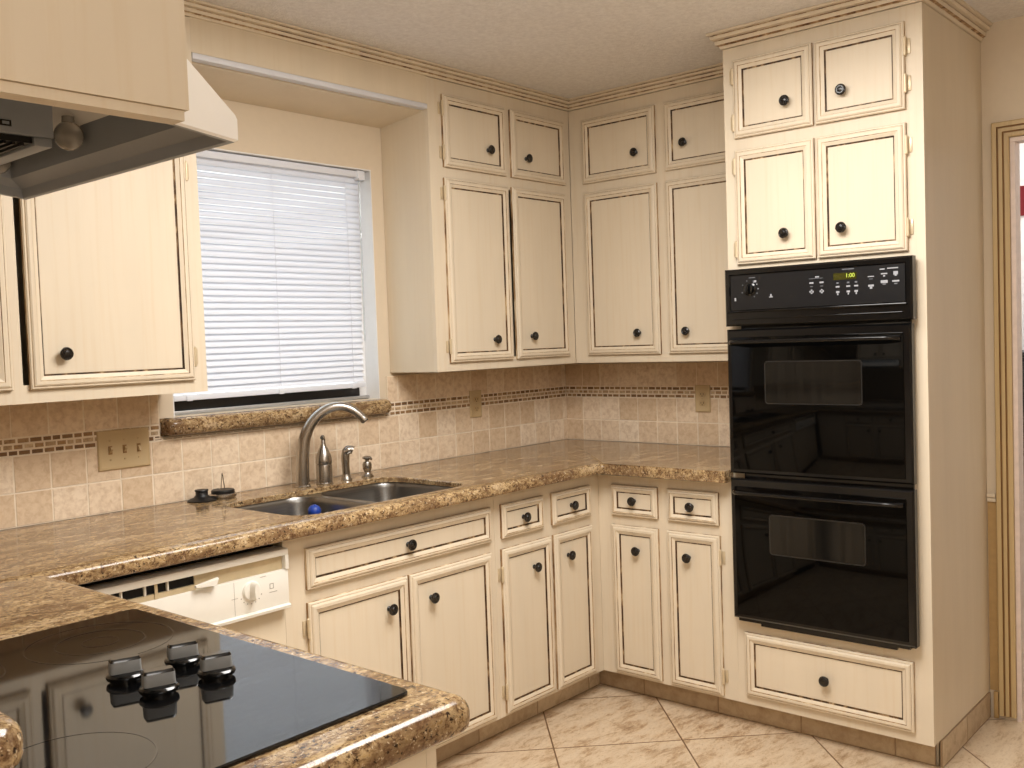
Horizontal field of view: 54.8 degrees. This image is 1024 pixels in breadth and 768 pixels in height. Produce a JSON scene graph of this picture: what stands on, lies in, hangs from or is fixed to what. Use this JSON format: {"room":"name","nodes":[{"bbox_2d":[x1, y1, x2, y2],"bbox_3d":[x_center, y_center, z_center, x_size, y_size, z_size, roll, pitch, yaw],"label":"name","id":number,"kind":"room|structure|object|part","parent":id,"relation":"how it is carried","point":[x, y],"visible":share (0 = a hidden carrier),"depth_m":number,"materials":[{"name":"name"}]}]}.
{"room":"kitchen","nodes":[
{"label":"kitchen","id":0,"kind":"room"},
{"bbox_2d":[4,99,563,529],"bbox_3d":[-1.818,0.141,2.532,0.146,2.485,6.200,0,3,41],"label":"wall","id":1,"kind":"structure","parent":0,"point":[261,130],"depth_m":3.71,"materials":[{"name":"beige paint"}]},
{"bbox_2d":[0,16,207,405],"bbox_3d":[-1.374,-0.514,2.697,0.304,1.130,1.022,0,3,41],"label":"upper cabinet","id":2,"kind":"object","parent":1,"relation":"attached to","point":[101,285],"visible":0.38,"depth_m":2.78,"materials":[{"name":"beige paint"}]},
{"bbox_3d":[-1.452,-0.330,2.415,0.018,0.720,0.414,0,3,41],"label":"door","id":3,"kind":"part","parent":2,"relation":"part of","materials":[{"name":"beige paint"}]},
{"bbox_3d":[-1.209,-0.082,2.678,0.029,0.036,0.036,0,3,41],"label":"knob","id":4,"kind":"part","parent":2,"relation":"part of","materials":[{"name":"black metal"}]},
{"bbox_3d":[-1.129,-0.358,2.789,0.018,0.721,0.488,0,3,41],"label":"door","id":5,"kind":"part","parent":2,"relation":"part of","materials":[{"name":"beige paint"}]},
{"bbox_2d":[174,164,368,414],"bbox_3d":[-0.897,-0.365,3.617,0.060,0.892,0.888,0,3,41],"label":"window","id":6,"kind":"structure","parent":1,"relation":"in","point":[256,401],"depth_m":3.62,"materials":[{"name":"glass"}]},
{"bbox_3d":[-0.889,0.047,3.641,0.042,0.048,0.818,0,3,41],"label":"rail","id":7,"kind":"part","parent":6,"relation":"part of","materials":[{"name":"brown metal"}]},
{"bbox_2d":[160,399,391,435],"bbox_3d":[-0.856,0.114,3.602,0.196,0.058,0.975,0,3,41],"label":"window sill","id":8,"kind":"structure","parent":1,"relation":"attached to","point":[185,425],"depth_m":3.42,"materials":[{"name":"brown stone"}]},
{"bbox_2d":[173,148,379,416],"bbox_3d":[-0.872,-0.366,3.595,0.106,0.900,0.898,0,3,41],"label":"window frame","id":9,"kind":"structure","parent":1,"relation":"in","point":[371,343],"depth_m":3.91,"materials":[{"name":"white paint"}]},
{"bbox_2d":[174,150,365,401],"bbox_3d":[-0.854,-0.386,3.570,0.053,0.846,0.862,0,3,41],"label":"window blind","id":10,"kind":"object","parent":9,"relation":"attached to","point":[275,315],"visible":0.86,"depth_m":3.59,"materials":[{"name":"white plastic"}]},
{"bbox_3d":[-0.853,0.025,3.581,0.026,0.020,0.830,0,3,41],"label":"rail","id":11,"kind":"part","parent":10,"relation":"part of","materials":[{"name":"white"}]},
{"bbox_3d":[-0.849,-0.385,3.562,0.003,0.797,0.002,0,3,41],"label":"ladder cord","id":12,"kind":"part","parent":10,"relation":"part of","materials":[{"name":"white fabric"}]},
{"bbox_3d":[-0.627,-0.404,3.819,0.003,0.797,0.002,0,3,41],"label":"ladder cord","id":13,"kind":"part","parent":10,"relation":"part of","materials":[{"name":"white fabric"}]},
{"bbox_2d":[0,364,566,529],"bbox_3d":[-0.844,0.181,3.541,0.008,0.365,3.391,0,3,41],"label":"wall tiles","id":14,"kind":"structure","parent":1,"relation":"attached to","point":[49,472],"depth_m":3.41,"materials":[{"name":"tile"}]},
{"bbox_2d":[96,427,150,471],"bbox_3d":[-1.211,0.203,3.095,0.018,0.124,0.171,0,3,41],"label":"light switch","id":15,"kind":"object","parent":14,"relation":"attached to","point":[120,448],"visible":1,"depth_m":3.09,"materials":[{"name":"beige plastic"}]},
{"bbox_2d":[469,390,481,417],"bbox_3d":[-0.157,0.087,4.323,0.008,0.118,0.074,0,3,41],"label":"wall socket","id":16,"kind":"object","parent":14,"relation":"attached to","point":[475,400],"visible":1,"depth_m":4.32,"materials":[{"name":"beige plastic"}]},
{"bbox_2d":[189,17,426,127],"bbox_3d":[-0.748,-1.083,3.449,0.268,0.196,0.995,0,3,41],"label":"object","id":17,"kind":"structure","parent":1,"relation":"attached to","point":[207,38],"depth_m":3.38,"materials":[{"name":"beige paint"}]},
{"bbox_2d":[191,52,426,109],"bbox_3d":[-0.655,-1.022,3.373,0.033,0.019,0.991,0,3,41],"label":"strip","id":18,"kind":"object","parent":1,"relation":"attached to","point":[199,58],"visible":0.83,"depth_m":3.30,"materials":[{"name":"white plastic"}]},
{"bbox_2d":[381,76,575,372],"bbox_3d":[-0.019,-0.636,4.266,0.304,1.119,1.141,0,3,41],"label":"upper cabinet","id":19,"kind":"object","parent":1,"relation":"attached to","point":[477,184],"visible":0.99,"depth_m":3.94,"materials":[{"name":"beige paint"}]},
{"bbox_2d":[184,0,722,111],"bbox_3d":[-0.311,-1.155,3.013,0.972,0.044,2.839,0,3,41],"label":"crown molding","id":20,"kind":"structure","parent":19,"relation":"attached to","point":[197,9],"depth_m":3.71,"materials":[{"name":"beige paint"}]},
{"bbox_3d":[-0.146,-0.984,3.927,0.018,0.278,0.363,0,3,41],"label":"door","id":21,"kind":"part","parent":19,"relation":"part of","materials":[{"name":"beige paint"}]},
{"bbox_3d":[-0.126,-0.448,3.951,0.018,0.713,0.371,0,3,41],"label":"door","id":22,"kind":"part","parent":19,"relation":"part of","materials":[{"name":"beige paint"}]},
{"bbox_3d":[-0.087,-0.942,3.976,0.029,0.036,0.036,0,3,41],"label":"knob","id":23,"kind":"part","parent":19,"relation":"part of","materials":[{"name":"black metal"}]},
{"bbox_3d":[-0.059,-0.181,4.010,0.029,0.036,0.036,0,3,41],"label":"knob","id":24,"kind":"part","parent":19,"relation":"part of","materials":[{"name":"black metal"}]},
{"bbox_3d":[0.069,-0.948,4.156,0.029,0.036,0.036,0,3,41],"label":"knob","id":25,"kind":"part","parent":19,"relation":"part of","materials":[{"name":"black metal"}]},
{"bbox_3d":[0.095,-0.204,4.188,0.029,0.036,0.036,0,3,41],"label":"knob","id":26,"kind":"part","parent":19,"relation":"part of","materials":[{"name":"black metal"}]},
{"bbox_3d":[0.113,-1.006,4.227,0.018,0.278,0.362,0,3,41],"label":"door","id":27,"kind":"part","parent":19,"relation":"part of","materials":[{"name":"beige paint"}]},
{"bbox_3d":[0.129,-0.470,4.248,0.018,0.713,0.361,0,3,41],"label":"door","id":28,"kind":"part","parent":19,"relation":"part of","materials":[{"name":"beige paint"}]},
{"bbox_2d":[200,0,1023,111],"bbox_3d":[1.106,-1.208,1.627,5.750,0.080,8.800,0,3,41],"label":"ceiling","id":29,"kind":"structure","parent":0,"point":[563,48],"depth_m":3.37,"materials":[{"name":"white paint"}]},
{"bbox_2d":[0,0,188,124],"bbox_3d":[-0.746,-0.689,1.240,0.710,0.790,0.360,0,3,41],"label":"upper cabinet","id":30,"kind":"object","parent":29,"relation":"hanging from","point":[121,58],"visible":1,"depth_m":1.05,"materials":[{"name":"beige paint"}]},
{"bbox_2d":[0,59,237,199],"bbox_3d":[-0.719,-0.362,1.294,0.615,0.133,0.419,0,3,41],"label":"range hood","id":31,"kind":"object","parent":30,"relation":"attached to","point":[45,149],"visible":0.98,"depth_m":1.38,"materials":[{"name":"white metal"}]},
{"bbox_3d":[-0.822,-0.359,1.577,0.041,0.048,0.041,0,3,41],"label":"light bulb","id":32,"kind":"part","parent":31,"relation":"part of","materials":[{"name":"beige glass"}]},
{"bbox_3d":[-0.635,-0.359,1.416,0.041,0.048,0.041,0,3,41],"label":"light bulb","id":33,"kind":"part","parent":31,"relation":"part of","materials":[{"name":"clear glass"}]},
{"bbox_2d":[437,684,1023,767],"bbox_3d":[0.384,1.413,0.798,5.750,0.060,6.310,0,3,41],"label":"floor","id":34,"kind":"structure","parent":0,"point":[602,726],"depth_m":3.46,"materials":[{"name":"tile"}]},
{"bbox_2d":[77,545,291,645],"bbox_3d":[-1.043,0.911,2.763,0.659,0.872,0.610,0,3,41],"label":"dishwasher","id":35,"kind":"object","parent":34,"relation":"on","point":[246,591],"visible":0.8,"depth_m":2.63,"materials":[{"name":"beige paint"}]},
{"bbox_3d":[-0.845,0.937,2.594,0.038,0.591,0.610,0,3,41],"label":"door","id":36,"kind":"part","parent":35,"relation":"part of","materials":[{"name":"beige paint"}]},
{"bbox_2d":[269,497,500,748],"bbox_3d":[-0.566,0.856,3.344,0.662,0.897,0.894,0,3,41],"label":"base cabinet","id":37,"kind":"object","parent":34,"relation":"on","point":[411,597],"visible":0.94,"depth_m":3.16,"materials":[{"name":"beige paint"}]},
{"bbox_3d":[-0.451,0.917,3.013,0.018,0.589,0.391,0,3,41],"label":"door","id":38,"kind":"part","parent":37,"relation":"part of","materials":[{"name":"beige paint"}]},
{"bbox_3d":[-0.374,0.703,3.082,0.029,0.036,0.036,0,3,41],"label":"knob","id":39,"kind":"part","parent":37,"relation":"part of","materials":[{"name":"black metal"}]},
{"bbox_3d":[-0.333,0.513,3.149,0.018,0.121,0.795,0,3,41],"label":"drawer","id":40,"kind":"part","parent":37,"relation":"part of","materials":[{"name":"beige paint"}]},
{"bbox_3d":[-0.321,0.511,3.142,0.029,0.036,0.036,0,3,41],"label":"knob","id":41,"kind":"part","parent":37,"relation":"part of","materials":[{"name":"black metal"}]},
{"bbox_3d":[-0.254,0.697,3.220,0.029,0.036,0.036,0,3,41],"label":"knob","id":42,"kind":"part","parent":37,"relation":"part of","materials":[{"name":"black metal"}]},
{"bbox_3d":[-0.190,0.894,3.316,0.018,0.589,0.392,0,3,41],"label":"door","id":43,"kind":"part","parent":37,"relation":"part of","materials":[{"name":"beige paint"}]},
{"bbox_2d":[388,745,436,767],"bbox_3d":[-0.766,0.941,1.609,1.328,0.893,0.607,0,3,41],"label":"base cabinet","id":44,"kind":"object","parent":34,"relation":"on","point":[426,758],"visible":0.02,"depth_m":1.34,"materials":[{"name":"beige paint"}]},
{"bbox_2d":[0,576,469,767],"bbox_3d":[-0.747,0.471,1.571,1.322,0.046,0.619,0,3,41],"label":"countertop","id":45,"kind":"structure","parent":44,"relation":"on","point":[384,736],"depth_m":1.35,"materials":[{"name":"brown stone"}]},
{"bbox_2d":[0,609,407,767],"bbox_3d":[-0.604,0.428,1.435,0.767,0.041,0.530,0,3,41],"label":"cooktop","id":46,"kind":"object","parent":45,"relation":"in","point":[131,688],"visible":0.98,"depth_m":1.39,"materials":[{"name":"black glass"}]},
{"bbox_3d":[-0.574,0.433,1.468,0.055,0.014,0.055,0,3,41],"label":"knob","id":47,"kind":"part","parent":46,"relation":"part of","materials":[{"name":"black plastic"}]},
{"bbox_3d":[-0.502,0.433,1.406,0.055,0.014,0.055,0,3,41],"label":"knob","id":48,"kind":"part","parent":46,"relation":"part of","materials":[{"name":"black plastic"}]},
{"bbox_3d":[-0.510,0.428,1.533,0.055,0.014,0.055,0,3,41],"label":"knob","id":49,"kind":"part","parent":46,"relation":"part of","materials":[{"name":"black plastic"}]},
{"bbox_3d":[-0.440,0.428,1.471,0.055,0.014,0.055,0,3,41],"label":"knob","id":50,"kind":"part","parent":46,"relation":"part of","materials":[{"name":"black plastic"}]},
{"bbox_3d":[-0.598,0.881,1.799,1.323,0.801,0.018,0,3,41],"label":"frame","id":51,"kind":"part","parent":44,"relation":"part of","materials":[{"name":"beige paint"}]},
{"bbox_2d":[436,672,599,763],"bbox_3d":[-0.377,1.258,3.227,0.008,0.090,2.256,0,3,41],"label":"baseboard","id":52,"kind":"structure","parent":34,"relation":"on","point":[490,730],"depth_m":3.67,"materials":[{"name":"beige tile"}]},
{"bbox_2d":[493,474,603,717],"bbox_3d":[0.137,0.795,4.158,0.662,0.897,1.258,0,3,41],"label":"base cabinet","id":53,"kind":"object","parent":34,"relation":"on","point":[547,537],"visible":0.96,"depth_m":3.69,"materials":[{"name":"beige paint"}]},
{"bbox_2d":[0,439,733,584],"bbox_3d":[-0.385,0.388,3.127,1.232,0.042,3.452,0,3,41],"label":"countertop","id":54,"kind":"structure","parent":53,"relation":"on","point":[83,550],"depth_m":3.02,"materials":[{"name":"brown stone"}]},
{"bbox_2d":[187,489,216,502],"bbox_3d":[-1.019,0.365,3.245,0.094,0.038,0.094,0,3,41],"label":"stopper","id":55,"kind":"object","parent":54,"relation":"on","point":[201,495],"visible":1,"depth_m":3.23,"materials":[{"name":"black rubber"}]},
{"bbox_2d":[209,473,236,498],"bbox_3d":[-0.966,0.338,3.300,0.088,0.084,0.088,0,3,41],"label":"strainer","id":56,"kind":"object","parent":54,"relation":"on","point":[219,493],"visible":0.95,"depth_m":3.27,"materials":[{"name":"silver metal"}]},
{"bbox_2d":[316,435,332,484],"bbox_3d":[-0.675,0.270,3.547,0.060,0.176,0.060,0,3,41],"label":"lever","id":57,"kind":"object","parent":54,"relation":"on","point":[324,474],"visible":1,"depth_m":3.52,"materials":[{"name":"silver metal"}]},
{"bbox_3d":[-0.676,0.234,3.545,0.057,0.105,0.057,0,3,41],"label":"lever","id":58,"kind":"part","parent":57,"relation":"part of","materials":[{"name":"silver metal"}]},
{"bbox_2d":[295,402,367,487],"bbox_3d":[-0.642,0.211,3.510,0.266,0.295,0.057,-3,3,-16],"label":"kitchen faucet","id":59,"kind":"object","parent":54,"relation":"on","point":[303,446],"visible":1,"depth_m":3.47,"materials":[{"name":"silver metal"}]},
{"bbox_2d":[236,482,453,514],"bbox_3d":[-0.535,0.477,3.289,0.490,0.186,0.790,0,3,41],"label":"sink","id":60,"kind":"object","parent":54,"relation":"in","point":[339,499],"visible":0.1,"depth_m":3.42,"materials":[{"name":"metal"}]},
{"bbox_2d":[308,504,320,514],"bbox_3d":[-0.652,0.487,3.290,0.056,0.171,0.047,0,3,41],"label":"ball","id":61,"kind":"object","parent":60,"relation":"in","point":[313,509],"visible":0.44,"depth_m":3.28,"materials":[{"name":"blue plastic"}]},
{"bbox_2d":[341,445,354,480],"bbox_3d":[-0.603,0.289,3.626,0.055,0.127,0.042,-2,3,3],"label":"sprayer","id":62,"kind":"object","parent":54,"relation":"on","point":[347,450],"visible":1,"depth_m":3.61,"materials":[{"name":"silver metal"}]},
{"bbox_2d":[361,456,373,476],"bbox_3d":[-0.544,0.308,3.710,0.047,0.077,0.047,-2,3,-10],"label":"soap pump","id":63,"kind":"object","parent":54,"relation":"on","point":[367,466],"visible":1,"depth_m":3.70,"materials":[{"name":"silver metal"}]},
{"bbox_3d":[0.040,0.481,3.580,0.018,0.121,0.233,0,3,41],"label":"drawer","id":64,"kind":"part","parent":53,"relation":"part of","materials":[{"name":"beige paint"}]},
{"bbox_3d":[0.051,0.481,3.574,0.029,0.036,0.036,0,3,41],"label":"knob","id":65,"kind":"part","parent":53,"relation":"part of","materials":[{"name":"black metal"}]},
{"bbox_3d":[0.065,0.872,3.611,0.018,0.589,0.278,0,3,41],"label":"door","id":66,"kind":"part","parent":53,"relation":"part of","materials":[{"name":"beige paint"}]},
{"bbox_3d":[0.092,0.671,3.622,0.029,0.036,0.036,0,3,41],"label":"knob","id":67,"kind":"part","parent":53,"relation":"part of","materials":[{"name":"black metal"}]},
{"bbox_3d":[0.230,0.464,3.800,0.018,0.121,0.241,0,3,41],"label":"drawer","id":68,"kind":"part","parent":53,"relation":"part of","materials":[{"name":"beige paint"}]},
{"bbox_3d":[0.226,0.654,3.776,0.029,0.036,0.036,0,3,41],"label":"knob","id":69,"kind":"part","parent":53,"relation":"part of","materials":[{"name":"black metal"}]},
{"bbox_3d":[0.238,0.465,3.790,0.029,0.036,0.036,0,3,41],"label":"knob","id":70,"kind":"part","parent":53,"relation":"part of","materials":[{"name":"black metal"}]},
{"bbox_3d":[0.246,0.856,3.821,0.018,0.589,0.245,0,3,41],"label":"door","id":71,"kind":"part","parent":53,"relation":"part of","materials":[{"name":"beige paint"}]},
{"bbox_2d":[598,474,738,700],"bbox_3d":[0.777,0.780,3.990,0.600,0.897,0.662,0,3,41],"label":"base cabinet","id":72,"kind":"object","parent":34,"relation":"on","point":[666,545],"visible":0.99,"depth_m":3.74,"materials":[{"name":"beige paint"}]},
{"bbox_3d":[0.464,0.454,3.817,0.036,0.036,0.029,0,3,41],"label":"knob","id":73,"kind":"part","parent":72,"relation":"part of","materials":[{"name":"black metal"}]},
{"bbox_3d":[0.472,0.455,3.828,0.212,0.121,0.018,0,3,41],"label":"drawer","id":74,"kind":"part","parent":72,"relation":"part of","materials":[{"name":"beige paint"}]},
{"bbox_3d":[0.479,0.646,3.818,0.036,0.036,0.029,0,3,41],"label":"knob","id":75,"kind":"part","parent":72,"relation":"part of","materials":[{"name":"black metal"}]},
{"bbox_3d":[0.485,0.847,3.845,0.213,0.589,0.018,0,3,41],"label":"door","id":76,"kind":"part","parent":72,"relation":"part of","materials":[{"name":"beige paint"}]},
{"bbox_3d":[0.650,0.647,3.671,0.036,0.036,0.029,0,3,41],"label":"knob","id":77,"kind":"part","parent":72,"relation":"part of","materials":[{"name":"black metal"}]},
{"bbox_3d":[0.657,0.455,3.651,0.036,0.036,0.029,0,3,41],"label":"knob","id":78,"kind":"part","parent":72,"relation":"part of","materials":[{"name":"black metal"}]},
{"bbox_3d":[0.667,0.455,3.659,0.215,0.121,0.018,0,3,41],"label":"drawer","id":79,"kind":"part","parent":72,"relation":"part of","materials":[{"name":"beige paint"}]},
{"bbox_3d":[0.681,0.847,3.676,0.222,0.589,0.018,0,3,41],"label":"door","id":80,"kind":"part","parent":72,"relation":"part of","materials":[{"name":"beige paint"}]},
{"bbox_2d":[600,670,936,765],"bbox_3d":[0.869,1.195,3.649,1.342,0.090,0.008,0,3,41],"label":"baseboard","id":81,"kind":"structure","parent":34,"relation":"on","point":[926,754],"depth_m":3.57,"materials":[{"name":"brown stone"}]},
{"bbox_2d":[723,2,989,764],"bbox_3d":[1.238,0.018,3.539,0.683,2.426,0.668,0,3,41],"label":"tall cabinet","id":82,"kind":"object","parent":34,"relation":"on","point":[856,138],"visible":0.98,"depth_m":3.27,"materials":[{"name":"beige paint"}]},
{"bbox_3d":[0.884,-0.993,3.364,0.289,0.270,0.018,0,3,41],"label":"door","id":83,"kind":"part","parent":82,"relation":"part of","materials":[{"name":"beige paint"}]},
{"bbox_3d":[0.897,-0.618,3.381,0.289,0.399,0.018,0,3,41],"label":"door","id":84,"kind":"part","parent":82,"relation":"part of","materials":[{"name":"beige paint"}]},
{"bbox_3d":[0.922,-0.511,3.349,0.036,0.036,0.029,0,3,41],"label":"knob","id":85,"kind":"part","parent":82,"relation":"part of","materials":[{"name":"black metal"}]},
{"bbox_3d":[0.917,-0.953,3.321,0.036,0.036,0.029,0,3,41],"label":"knob","id":86,"kind":"part","parent":82,"relation":"part of","materials":[{"name":"black metal"}]},
{"bbox_2d":[725,255,919,649],"bbox_3d":[1.025,0.227,3.305,0.646,1.256,0.132,0,3,41],"label":"double oven","id":87,"kind":"object","parent":82,"relation":"in","point":[821,358],"visible":1,"depth_m":3.27,"materials":[{"name":"black metal"}]},
{"bbox_3d":[0.980,-0.143,3.265,0.592,0.019,0.056,0,3,41],"label":"handle","id":88,"kind":"part","parent":87,"relation":"part of","materials":[{"name":"black metal"}]},
{"bbox_3d":[1.003,0.069,3.289,0.596,0.463,0.003,0,3,41],"label":"glass","id":89,"kind":"part","parent":87,"relation":"part of","materials":[{"name":"black glass"}]},
{"bbox_3d":[0.999,0.381,3.288,0.592,0.019,0.056,0,3,41],"label":"handle","id":90,"kind":"part","parent":87,"relation":"part of","materials":[{"name":"black metal"}]},
{"bbox_3d":[1.002,-0.301,3.276,0.646,0.198,0.044,0,3,41],"label":"control panel","id":91,"kind":"part","parent":87,"relation":"part of","materials":[{"name":"black plastic"}]},
{"bbox_3d":[1.021,0.589,3.312,0.596,0.456,0.003,0,3,41],"label":"glass","id":92,"kind":"part","parent":87,"relation":"part of","materials":[{"name":"black glass"}]},
{"bbox_3d":[1.016,0.062,3.300,0.638,0.507,0.030,0,3,41],"label":"door","id":93,"kind":"part","parent":87,"relation":"part of","materials":[{"name":"black glass"}]},
{"bbox_3d":[1.034,0.582,3.323,0.638,0.500,0.030,0,3,41],"label":"door","id":94,"kind":"part","parent":87,"relation":"part of","materials":[{"name":"black glass"}]},
{"bbox_3d":[1.058,1.005,3.345,0.036,0.036,0.029,0,3,41],"label":"knob","id":95,"kind":"part","parent":82,"relation":"part of","materials":[{"name":"black metal"}]},
{"bbox_3d":[1.063,1.004,3.358,0.592,0.230,0.018,0,3,41],"label":"drawer","id":96,"kind":"part","parent":82,"relation":"part of","materials":[{"name":"beige paint"}]},
{"bbox_3d":[1.073,-0.510,3.219,0.036,0.036,0.029,0,3,41],"label":"knob","id":97,"kind":"part","parent":82,"relation":"part of","materials":[{"name":"black metal"}]},
{"bbox_3d":[1.064,-0.951,3.195,0.036,0.036,0.029,0,3,41],"label":"knob","id":98,"kind":"part","parent":82,"relation":"part of","materials":[{"name":"black metal"}]},
{"bbox_2d":[706,0,992,50],"bbox_3d":[1.186,-1.222,3.475,0.767,0.056,0.653,0,3,41],"label":"crown molding","id":99,"kind":"structure","parent":82,"relation":"attached to","point":[960,13],"depth_m":3.27,"materials":[{"name":"beige paint"}]},
{"bbox_3d":[1.110,-0.993,3.169,0.292,0.270,0.018,0,3,41],"label":"door","id":100,"kind":"part","parent":82,"relation":"part of","materials":[{"name":"beige paint"}]},
{"bbox_3d":[1.123,-0.617,3.185,0.292,0.399,0.018,0,3,41],"label":"door","id":101,"kind":"part","parent":82,"relation":"part of","materials":[{"name":"beige paint"}]},
{"bbox_2d":[940,692,990,767],"bbox_3d":[1.565,1.182,3.398,0.008,0.090,0.542,0,3,41],"label":"baseboard","id":102,"kind":"structure","parent":82,"relation":"attached to","point":[980,713],"depth_m":3.37,"materials":[{"name":"beige tile"}]},
{"bbox_2d":[568,16,1023,720],"bbox_3d":[2.354,-0.031,3.076,5.750,2.485,0.135,0,3,41],"label":"wall","id":103,"kind":"structure","parent":0,"point":[1002,48],"depth_m":3.51,"materials":[{"name":"beige paint"}]},
{"bbox_2d":[565,362,729,446],"bbox_3d":[0.731,0.087,4.423,1.231,0.365,0.008,0,3,41],"label":"wall tiles","id":104,"kind":"structure","parent":103,"relation":"attached to","point":[626,402],"depth_m":4.52,"materials":[{"name":"tile"}]},
{"bbox_2d":[695,385,710,411],"bbox_3d":[0.833,0.064,4.323,0.075,0.118,0.008,0,3,41],"label":"wall socket","id":105,"kind":"object","parent":104,"relation":"attached to","point":[702,392],"visible":1,"depth_m":4.32,"materials":[{"name":"beige plastic"}]},
{"bbox_2d":[699,391,705,396],"bbox_3d":[0.831,0.044,4.320,0.033,0.024,0.003,0,3,41],"label":"receptacle","id":106,"kind":"object","parent":105,"relation":"attached to","point":[701,393],"depth_m":4.32,"materials":[{"name":"beige plastic"}]},
{"bbox_2d":[699,400,705,405],"bbox_3d":[0.832,0.084,4.321,0.033,0.024,0.003,0,3,41],"label":"receptacle","id":107,"kind":"object","parent":105,"relation":"attached to","point":[701,402],"depth_m":4.32,"materials":[{"name":"beige plastic"}]},
{"bbox_2d":[568,77,729,362],"bbox_3d":[0.711,-0.659,4.193,0.966,1.119,0.304,0,3,41],"label":"upper cabinet","id":108,"kind":"object","parent":103,"relation":"attached to","point":[648,171],"visible":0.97,"depth_m":4.14,"materials":[{"name":"beige paint"}]},
{"bbox_3d":[0.450,-1.018,4.226,0.376,0.278,0.018,0,3,41],"label":"door","id":109,"kind":"part","parent":108,"relation":"part of","materials":[{"name":"beige paint"}]},
{"bbox_3d":[0.469,-0.482,4.249,0.376,0.713,0.018,0,3,41],"label":"door","id":110,"kind":"part","parent":108,"relation":"part of","materials":[{"name":"beige paint"}]},
{"bbox_3d":[0.514,-0.975,4.157,0.036,0.036,0.029,0,3,41],"label":"knob","id":111,"kind":"part","parent":108,"relation":"part of","materials":[{"name":"black metal"}]},
{"bbox_3d":[0.534,-0.217,4.196,0.036,0.036,0.029,0,3,41],"label":"knob","id":112,"kind":"part","parent":108,"relation":"part of","materials":[{"name":"black metal"}]},
{"bbox_3d":[0.692,-0.980,4.003,0.036,0.036,0.029,0,3,41],"label":"knob","id":113,"kind":"part","parent":108,"relation":"part of","materials":[{"name":"black metal"}]},
{"bbox_3d":[0.712,-0.217,4.043,0.036,0.036,0.029,0,3,41],"label":"knob","id":114,"kind":"part","parent":108,"relation":"part of","materials":[{"name":"black metal"}]},
{"bbox_3d":[0.769,-1.017,3.951,0.376,0.278,0.018,0,3,41],"label":"door","id":115,"kind":"part","parent":108,"relation":"part of","materials":[{"name":"beige paint"}]},
{"bbox_3d":[0.786,-0.482,3.976,0.376,0.713,0.018,0,3,41],"label":"door","id":116,"kind":"part","parent":108,"relation":"part of","materials":[{"name":"beige paint"}]},
{"bbox_2d":[986,493,995,501],"bbox_3d":[1.724,0.408,3.554,0.030,0.032,0.017,0,3,41],"label":"chair rail","id":117,"kind":"object","parent":103,"relation":"attached to","point":[990,496],"visible":1,"depth_m":3.55,"materials":[{"name":"beige paint"}]},
{"bbox_2d":[994,691,998,717],"bbox_3d":[1.757,1.163,3.585,0.016,0.097,0.013,0,3,41],"label":"baseboard","id":118,"kind":"structure","parent":103,"relation":"attached to","point":[996,693],"depth_m":3.58,"materials":[{"name":"beige paint"}]},
{"bbox_2d":[991,118,1023,717],"bbox_3d":[2.068,0.140,3.236,0.902,2.118,0.019,0,3,41],"label":"door frame","id":119,"kind":"structure","parent":103,"relation":"in","point":[1001,132],"depth_m":3.50,"materials":[{"name":"beige paint"}]},
{"bbox_2d":[1010,136,1023,721],"bbox_3d":[2.097,0.174,3.269,0.788,2.077,0.065,0,3,41],"label":"door frame","id":120,"kind":"structure","parent":103,"relation":"attached to","point":[1014,141],"depth_m":3.50,"materials":[{"name":"paint"}]},
{"bbox_2d":[1019,143,1023,349],"bbox_3d":[3.370,-0.119,4.253,5.750,2.485,0.100,0,3,41],"label":"wall","id":121,"kind":"structure","parent":0,"point":[1021,145],"depth_m":4.88,"materials":[{"name":"white paint"}]},
{"bbox_2d":[1020,186,1023,215],"bbox_3d":[2.374,-0.901,4.971,0.702,0.145,0.024,0,3,41],"label":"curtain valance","id":122,"kind":"object","parent":121,"relation":"attached to","point":[1021,187],"visible":0.04,"depth_m":4.86,"materials":[{"name":"red fabric"}]},
{"bbox_3d":[2.726,1.165,4.582,4.350,0.058,2.488,0,3,41],"label":"floor","id":123,"kind":"structure","parent":0,"visible":0},
{"bbox_2d":[1022,350,1023,460],"bbox_3d":[2.467,0.490,4.701,1.140,1.296,0.450,0,3,41],"label":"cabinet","id":124,"kind":"object","parent":123,"relation":"on","point":[1022,350],"visible":0.02,"depth_m":4.50,"materials":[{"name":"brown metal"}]},
{"bbox_3d":[-1.269,0.883,1.559,1.948,1.050,0.122,0,3,41],"label":"wall","id":125,"kind":"structure","parent":0,"visible":0},
{"bbox_2d":[0,712,23,767],"bbox_3d":[-1.337,0.342,1.415,2.026,0.046,0.418,0,3,41],"label":"raised bar","id":126,"kind":"object","parent":125,"relation":"on","point":[11,735],"visible":1,"depth_m":0.90,"materials":[{"name":"brown stone"}]}
]}

